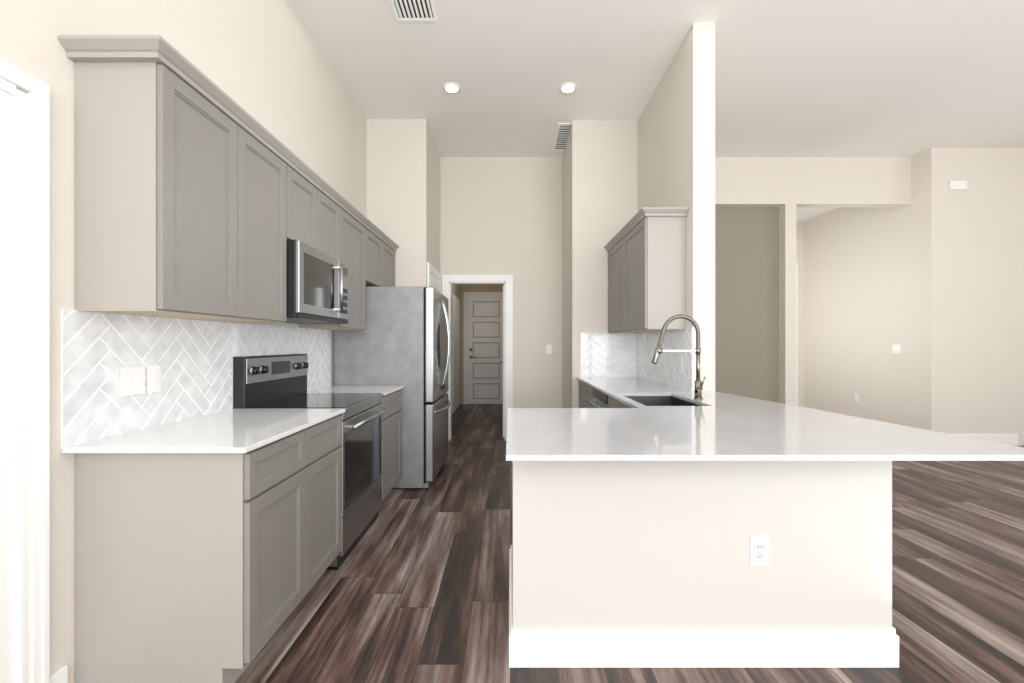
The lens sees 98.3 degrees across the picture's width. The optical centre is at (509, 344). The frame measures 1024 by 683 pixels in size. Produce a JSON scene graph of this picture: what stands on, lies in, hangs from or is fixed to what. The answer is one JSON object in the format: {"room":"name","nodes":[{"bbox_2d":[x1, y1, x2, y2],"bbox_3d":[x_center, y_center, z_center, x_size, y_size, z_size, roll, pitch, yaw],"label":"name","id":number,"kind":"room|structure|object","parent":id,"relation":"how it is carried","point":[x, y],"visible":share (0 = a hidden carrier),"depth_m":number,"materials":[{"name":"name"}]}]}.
{"room":"kitchen","nodes":[
{"label":"kitchen","id":0,"kind":"room"},
{"bbox_2d":[0,0,366,682],"bbox_3d":[-1.649,-0.598,0.635,0.150,3.750,8.470,0,0,0],"label":"wall","id":1,"kind":"structure","parent":0,"point":[268,66],"depth_m":2.05,"materials":[{"name":"paint"}]},
{"bbox_2d":[0,58,49,682],"bbox_3d":[-1.560,0.202,0.922,0.027,2.150,1.145,0,0,0],"label":"door frame","id":2,"kind":"structure","parent":1,"relation":"attached to","point":[24,388],"depth_m":1.42,"materials":[{"name":"white wood"}]},
{"bbox_2d":[66,39,289,322],"bbox_3d":[-1.415,-0.600,2.050,0.314,0.952,0.900,0,0,0],"label":"upper cabinet","id":3,"kind":"object","parent":1,"relation":"attached to","point":[199,195],"depth_m":1.64,"materials":[{"name":"grey wood"}]},
{"bbox_2d":[61,309,330,447],"bbox_3d":[-1.569,0.120,2.712,0.009,0.486,2.320,0,0,0],"label":"backsplash","id":4,"kind":"structure","parent":1,"relation":"attached to","point":[193,359],"depth_m":1.96,"materials":[{"name":"white tile"}]},
{"bbox_2d":[121,365,160,396],"bbox_3d":[-1.556,0.151,1.868,0.010,0.119,0.197,0,0,0],"label":"switch plates","id":5,"kind":"object","parent":4,"relation":"attached to","point":[132,380],"visible":1,"depth_m":1.85,"materials":[{"name":"white plastic"}]},
{"bbox_2d":[290,151,341,260],"bbox_3d":[-1.415,-0.837,2.890,0.314,0.477,0.780,0,0,0],"label":"upper cabinet","id":6,"kind":"object","parent":1,"relation":"attached to","point":[315,207],"depth_m":2.84,"materials":[{"name":"grey wood"}]},
{"bbox_2d":[283,240,348,323],"bbox_3d":[-1.360,-0.369,2.890,0.424,0.443,0.774,0,0,0],"label":"microwave","id":7,"kind":"object","parent":6,"relation":"attached to","point":[317,286],"visible":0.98,"depth_m":2.73,"materials":[{"name":"silver metal"}]},
{"bbox_2d":[298,199,369,329],"bbox_3d":[-1.415,-0.600,3.606,0.314,0.952,0.651,0,0,0],"label":"upper cabinet","id":8,"kind":"object","parent":1,"relation":"attached to","point":[355,226],"depth_m":3.63,"materials":[{"name":"grey wood"}]},
{"bbox_2d":[370,223,397,286],"bbox_3d":[-1.415,-0.815,4.369,0.314,0.522,0.998,0,0,0],"label":"upper cabinet","id":9,"kind":"object","parent":1,"relation":"attached to","point":[382,250],"depth_m":4.34,"materials":[{"name":"grey wood"}]},
{"bbox_2d":[367,119,439,286],"bbox_3d":[-1.322,-0.598,5.365,0.804,3.750,0.990,0,0,0],"label":"wall","id":10,"kind":"structure","parent":0,"point":[403,184],"depth_m":4.87,"materials":[{"name":"paint"}]},
{"bbox_2d":[452,285,460,403],"bbox_3d":[-1.120,-0.598,7.760,0.120,3.750,3.520,0,0,0],"label":"wall","id":11,"kind":"structure","parent":0,"point":[458,291],"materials":[{"name":"paint"}]},
{"bbox_2d":[452,294,459,412],"bbox_3d":[-1.050,0.182,8.650,0.020,2.190,1.000,0,0,0],"label":"door frame","id":12,"kind":"structure","parent":11,"relation":"attached to","point":[455,352],"depth_m":8.46,"materials":[{"name":"white wood"}]},
{"bbox_2d":[461,285,502,403],"bbox_3d":[-0.520,-0.598,9.460,1.020,3.750,0.120,0,0,0],"label":"wall","id":13,"kind":"structure","parent":0,"point":[464,288],"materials":[{"name":"paint"}]},
{"bbox_2d":[463,292,502,403],"bbox_3d":[-0.502,0.087,9.369,0.966,2.380,0.059,0,0,0],"label":"door","id":14,"kind":"structure","parent":13,"relation":"in","point":[482,347],"depth_m":9.38,"materials":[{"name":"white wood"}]},
{"bbox_2d":[440,157,561,407],"bbox_3d":[-0.072,-0.598,5.930,3.304,3.750,0.140,0,0,0],"label":"wall","id":15,"kind":"structure","parent":0,"point":[500,215],"depth_m":5.86,"materials":[{"name":"paint"}]},
{"bbox_2d":[427,262,440,292],"bbox_3d":[-0.910,0.182,5.365,0.020,2.190,0.870,0,0,0],"label":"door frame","id":16,"kind":"structure","parent":15,"relation":"attached to","point":[433,277],"depth_m":5.21,"materials":[{"name":"white wood"}]},
{"bbox_2d":[442,275,512,440],"bbox_3d":[-0.430,0.182,5.920,0.934,2.190,0.160,0,0,0],"label":"door frame","id":17,"kind":"structure","parent":15,"relation":"attached to","point":[448,281],"depth_m":5.84,"materials":[{"name":"white wood"}]},
{"bbox_2d":[500,285,504,436],"bbox_3d":[-0.106,0.229,6.383,0.093,2.073,0.755,0,0,0],"label":"door","id":18,"kind":"structure","parent":15,"relation":"in","point":[503,362],"depth_m":6.00,"materials":[{"name":"wood"}]},
{"bbox_2d":[546,345,551,353],"bbox_3d":[0.516,0.067,5.855,0.072,0.116,0.010,0,0,0],"label":"light switch","id":19,"kind":"object","parent":15,"relation":"attached to","point":[548,349],"visible":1,"depth_m":5.85,"materials":[{"name":"white plastic"}]},
{"bbox_2d":[562,120,636,407],"bbox_3d":[1.050,-0.598,5.380,0.720,3.750,0.960,0,0,0],"label":"wall","id":20,"kind":"structure","parent":0,"point":[599,184],"depth_m":4.90,"materials":[{"name":"paint"}]},
{"bbox_2d":[235,404,1023,682],"bbox_3d":[2.900,1.327,3.700,12.200,0.100,14.600,0,0,0],"label":"floor","id":21,"kind":"structure","parent":0,"point":[414,588],"depth_m":2.27,"materials":[{"name":"wood"}]},
{"bbox_2d":[75,414,341,682],"bbox_3d":[-1.258,0.830,2.048,0.628,0.894,0.897,0,0,0],"label":"base cabinet","id":22,"kind":"object","parent":21,"relation":"on","point":[208,548],"depth_m":1.60,"materials":[{"name":"grey wood"}]},
{"bbox_2d":[61,409,344,453],"bbox_3d":[-1.249,0.373,2.023,0.646,0.020,0.947,0,0,0],"label":"countertop","id":23,"kind":"structure","parent":22,"relation":"on","point":[231,431],"depth_m":1.80,"materials":[{"name":"white stone"}]},
{"bbox_2d":[232,354,387,569],"bbox_3d":[-1.230,0.674,2.890,0.685,1.205,0.775,0,0,0],"label":"range","id":24,"kind":"object","parent":21,"relation":"on","point":[270,382],"visible":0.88,"depth_m":2.77,"materials":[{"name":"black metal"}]},
{"bbox_2d":[345,390,401,500],"bbox_3d":[-1.258,0.830,3.575,0.628,0.894,0.585,0,0,0],"label":"base cabinet","id":25,"kind":"object","parent":21,"relation":"on","point":[392,419],"depth_m":3.56,"materials":[{"name":"grey wood"}]},
{"bbox_2d":[307,386,403,393],"bbox_3d":[-1.249,0.373,3.577,0.646,0.020,0.589,0,0,0],"label":"countertop","id":26,"kind":"structure","parent":25,"relation":"on","point":[329,389],"depth_m":3.54,"materials":[{"name":"white stone"}]},
{"bbox_2d":[334,287,450,488],"bbox_3d":[-1.066,0.386,4.372,0.956,1.782,0.968,0,0,0],"label":"fridge","id":27,"kind":"object","parent":21,"relation":"on","point":[403,339],"visible":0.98,"depth_m":3.89,"materials":[{"name":"silver metal"}]},
{"bbox_2d":[509,461,897,667],"bbox_3d":[0.758,0.830,2.156,1.524,0.894,0.787,0,0,0],"label":"peninsula base wall","id":28,"kind":"structure","parent":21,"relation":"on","point":[643,510],"depth_m":1.76,"materials":[{"name":"paint"}]},
{"bbox_2d":[750,536,768,565],"bbox_3d":[0.990,0.822,1.758,0.072,0.116,0.008,0,0,0],"label":"outlet","id":29,"kind":"object","parent":28,"relation":"attached to","point":[759,550],"visible":1,"depth_m":1.76,"materials":[{"name":"white plastic"}]},
{"bbox_2d":[506,377,1023,460],"bbox_3d":[0.901,0.417,3.175,1.828,0.109,3.446,0,0,0],"label":"countertop","id":30,"kind":"structure","parent":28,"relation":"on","point":[616,418],"depth_m":1.80,"materials":[{"name":"white stone"}]},
{"bbox_2d":[652,314,705,398],"bbox_3d":[1.106,0.083,2.912,0.337,0.558,0.096,0,0,0],"label":"faucet","id":31,"kind":"object","parent":30,"relation":"on","point":[659,350],"visible":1,"depth_m":2.92,"materials":[{"name":"silver metal"}]},
{"bbox_2d":[291,0,1023,156],"bbox_3d":[2.900,-2.523,3.700,12.200,0.100,14.600,0,0,0],"label":"ceiling","id":32,"kind":"structure","parent":0,"point":[852,78],"depth_m":3.98,"materials":[{"name":"paint"}]},
{"bbox_2d":[390,0,437,20],"bbox_3d":[-0.705,-2.466,3.200,0.310,0.012,0.360,0,0,0],"label":"ceiling vent","id":33,"kind":"object","parent":32,"relation":"in","point":[414,10],"visible":1,"depth_m":3.27,"materials":[{"name":"white metal"}]},
{"bbox_2d":[443,82,460,93],"bbox_3d":[-0.560,-2.465,4.270,0.170,0.016,0.170,0,0,0],"label":"recessed light","id":34,"kind":"object","parent":32,"relation":"in","point":[451,87],"visible":1,"depth_m":4.26,"materials":[{"name":"white plastic"}]},
{"bbox_2d":[552,123,571,150],"bbox_3d":[0.670,-2.466,5.305,0.260,0.012,0.710,0,0,0],"label":"ceiling vent","id":35,"kind":"object","parent":32,"relation":"in","point":[562,134],"visible":0.65,"depth_m":5.27,"materials":[{"name":"white metal"}]},
{"bbox_2d":[559,82,576,93],"bbox_3d":[0.560,-2.465,4.270,0.170,0.016,0.170,0,0,0],"label":"recessed light","id":36,"kind":"object","parent":32,"relation":"in","point":[567,87],"visible":0.98,"depth_m":4.26,"materials":[{"name":"white plastic"}]},
{"bbox_2d":[637,23,714,390],"bbox_3d":[1.495,-0.598,4.635,0.170,3.750,2.450,0,0,0],"label":"wall","id":37,"kind":"structure","parent":0,"point":[676,144],"depth_m":3.44,"materials":[{"name":"paint"}]},
{"bbox_2d":[580,333,636,376],"bbox_3d":[1.089,0.120,4.895,0.618,0.486,0.009,0,0,0],"label":"backsplash","id":38,"kind":"structure","parent":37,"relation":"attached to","point":[608,354],"depth_m":4.89,"materials":[{"name":"white tile"}]},
{"bbox_2d":[604,235,655,332],"bbox_3d":[1.244,-0.600,4.529,0.328,0.952,0.738,0,0,0],"label":"upper cabinet","id":39,"kind":"object","parent":37,"relation":"attached to","point":[613,249],"depth_m":4.61,"materials":[{"name":"grey wood"}]},
{"bbox_2d":[620,207,687,330],"bbox_3d":[1.244,-0.600,3.909,0.328,0.952,0.739,0,0,0],"label":"upper cabinet","id":40,"kind":"object","parent":37,"relation":"attached to","point":[645,247],"depth_m":3.54,"materials":[{"name":"grey wood"}]},
{"bbox_2d":[637,328,692,390],"bbox_3d":[1.405,0.120,4.156,0.009,0.486,1.488,0,0,0],"label":"backsplash","id":41,"kind":"structure","parent":37,"relation":"attached to","point":[665,369],"depth_m":3.91,"materials":[{"name":"white tile"}]},
{"bbox_2d":[679,355,682,368],"bbox_3d":[1.393,0.147,3.620,0.008,0.116,0.072,0,0,0],"label":"outlet","id":42,"kind":"object","parent":41,"relation":"attached to","point":[680,361],"visible":1,"depth_m":3.60,"materials":[{"name":"white plastic"}]},
{"bbox_2d":[715,207,778,402],"bbox_3d":[2.622,-0.463,6.050,2.084,3.480,0.100,0,0,0],"label":"wall","id":43,"kind":"structure","parent":0,"point":[746,301],"depth_m":6.00,"materials":[{"name":"paint"}]},
{"bbox_2d":[779,204,795,405],"bbox_3d":[3.717,-0.463,6.930,0.146,3.480,2.140,0,0,0],"label":"wall","id":44,"kind":"structure","parent":0,"point":[787,303],"depth_m":5.86,"materials":[{"name":"paint"}]},
{"bbox_2d":[796,263,796,405],"bbox_3d":[3.796,0.102,5.928,0.012,2.350,0.144,0,0,0],"label":"trim","id":45,"kind":"structure","parent":44,"relation":"attached to","point":[796,334],"depth_m":5.86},
{"bbox_2d":[796,222,803,406],"bbox_3d":[3.265,-0.598,8.070,4.370,3.750,0.140,0,0,0],"label":"wall","id":46,"kind":"structure","parent":0,"point":[800,302],"depth_m":8.00,"materials":[{"name":"paint"}]},
{"bbox_2d":[796,207,838,221],"bbox_3d":[3.515,-2.337,7.000,3.870,0.269,2.000,0,0,0],"label":"ceiling","id":47,"kind":"structure","parent":0,"point":[803,214],"depth_m":7.42,"materials":[{"name":"paint"}]},
{"bbox_2d":[804,148,943,432],"bbox_3d":[5.380,-0.598,6.790,0.140,3.750,2.420,0,0,0],"label":"wall","id":48,"kind":"structure","parent":0,"point":[929,279],"depth_m":6.33,"materials":[{"name":"paint"}]},
{"bbox_2d":[715,157,910,206],"bbox_3d":[3.445,-2.163,5.930,3.730,0.620,0.140,0,0,0],"label":"header","id":49,"kind":"object","parent":48,"relation":"attached to","point":[815,181],"visible":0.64,"depth_m":5.86,"materials":[{"name":"paint"}]},
{"bbox_2d":[855,393,858,401],"bbox_3d":[5.306,0.817,6.780,0.008,0.116,0.072,0,0,0],"label":"outlet","id":50,"kind":"object","parent":48,"relation":"attached to","point":[856,397],"visible":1,"depth_m":6.77,"materials":[{"name":"white plastic"}]},
{"bbox_2d":[892,345,900,352],"bbox_3d":[5.305,0.067,6.083,0.010,0.116,0.126,0,0,0],"label":"light switch","id":51,"kind":"object","parent":48,"relation":"attached to","point":[896,348],"visible":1,"depth_m":6.08,"materials":[{"name":"white plastic"}]},
{"bbox_2d":[944,148,1023,444],"bbox_3d":[5.980,-0.598,5.635,1.040,3.750,0.170,0,0,0],"label":"wall","id":52,"kind":"structure","parent":0,"point":[984,187],"depth_m":5.58,"materials":[{"name":"paint"}]},
{"bbox_2d":[952,434,1017,445],"bbox_3d":[5.856,1.204,5.573,1.060,0.145,0.019,0,0,0],"label":"baseboard","id":53,"kind":"structure","parent":52,"relation":"attached to","point":[1009,439],"depth_m":5.56,"materials":[{"name":"white wood"}]}
]}

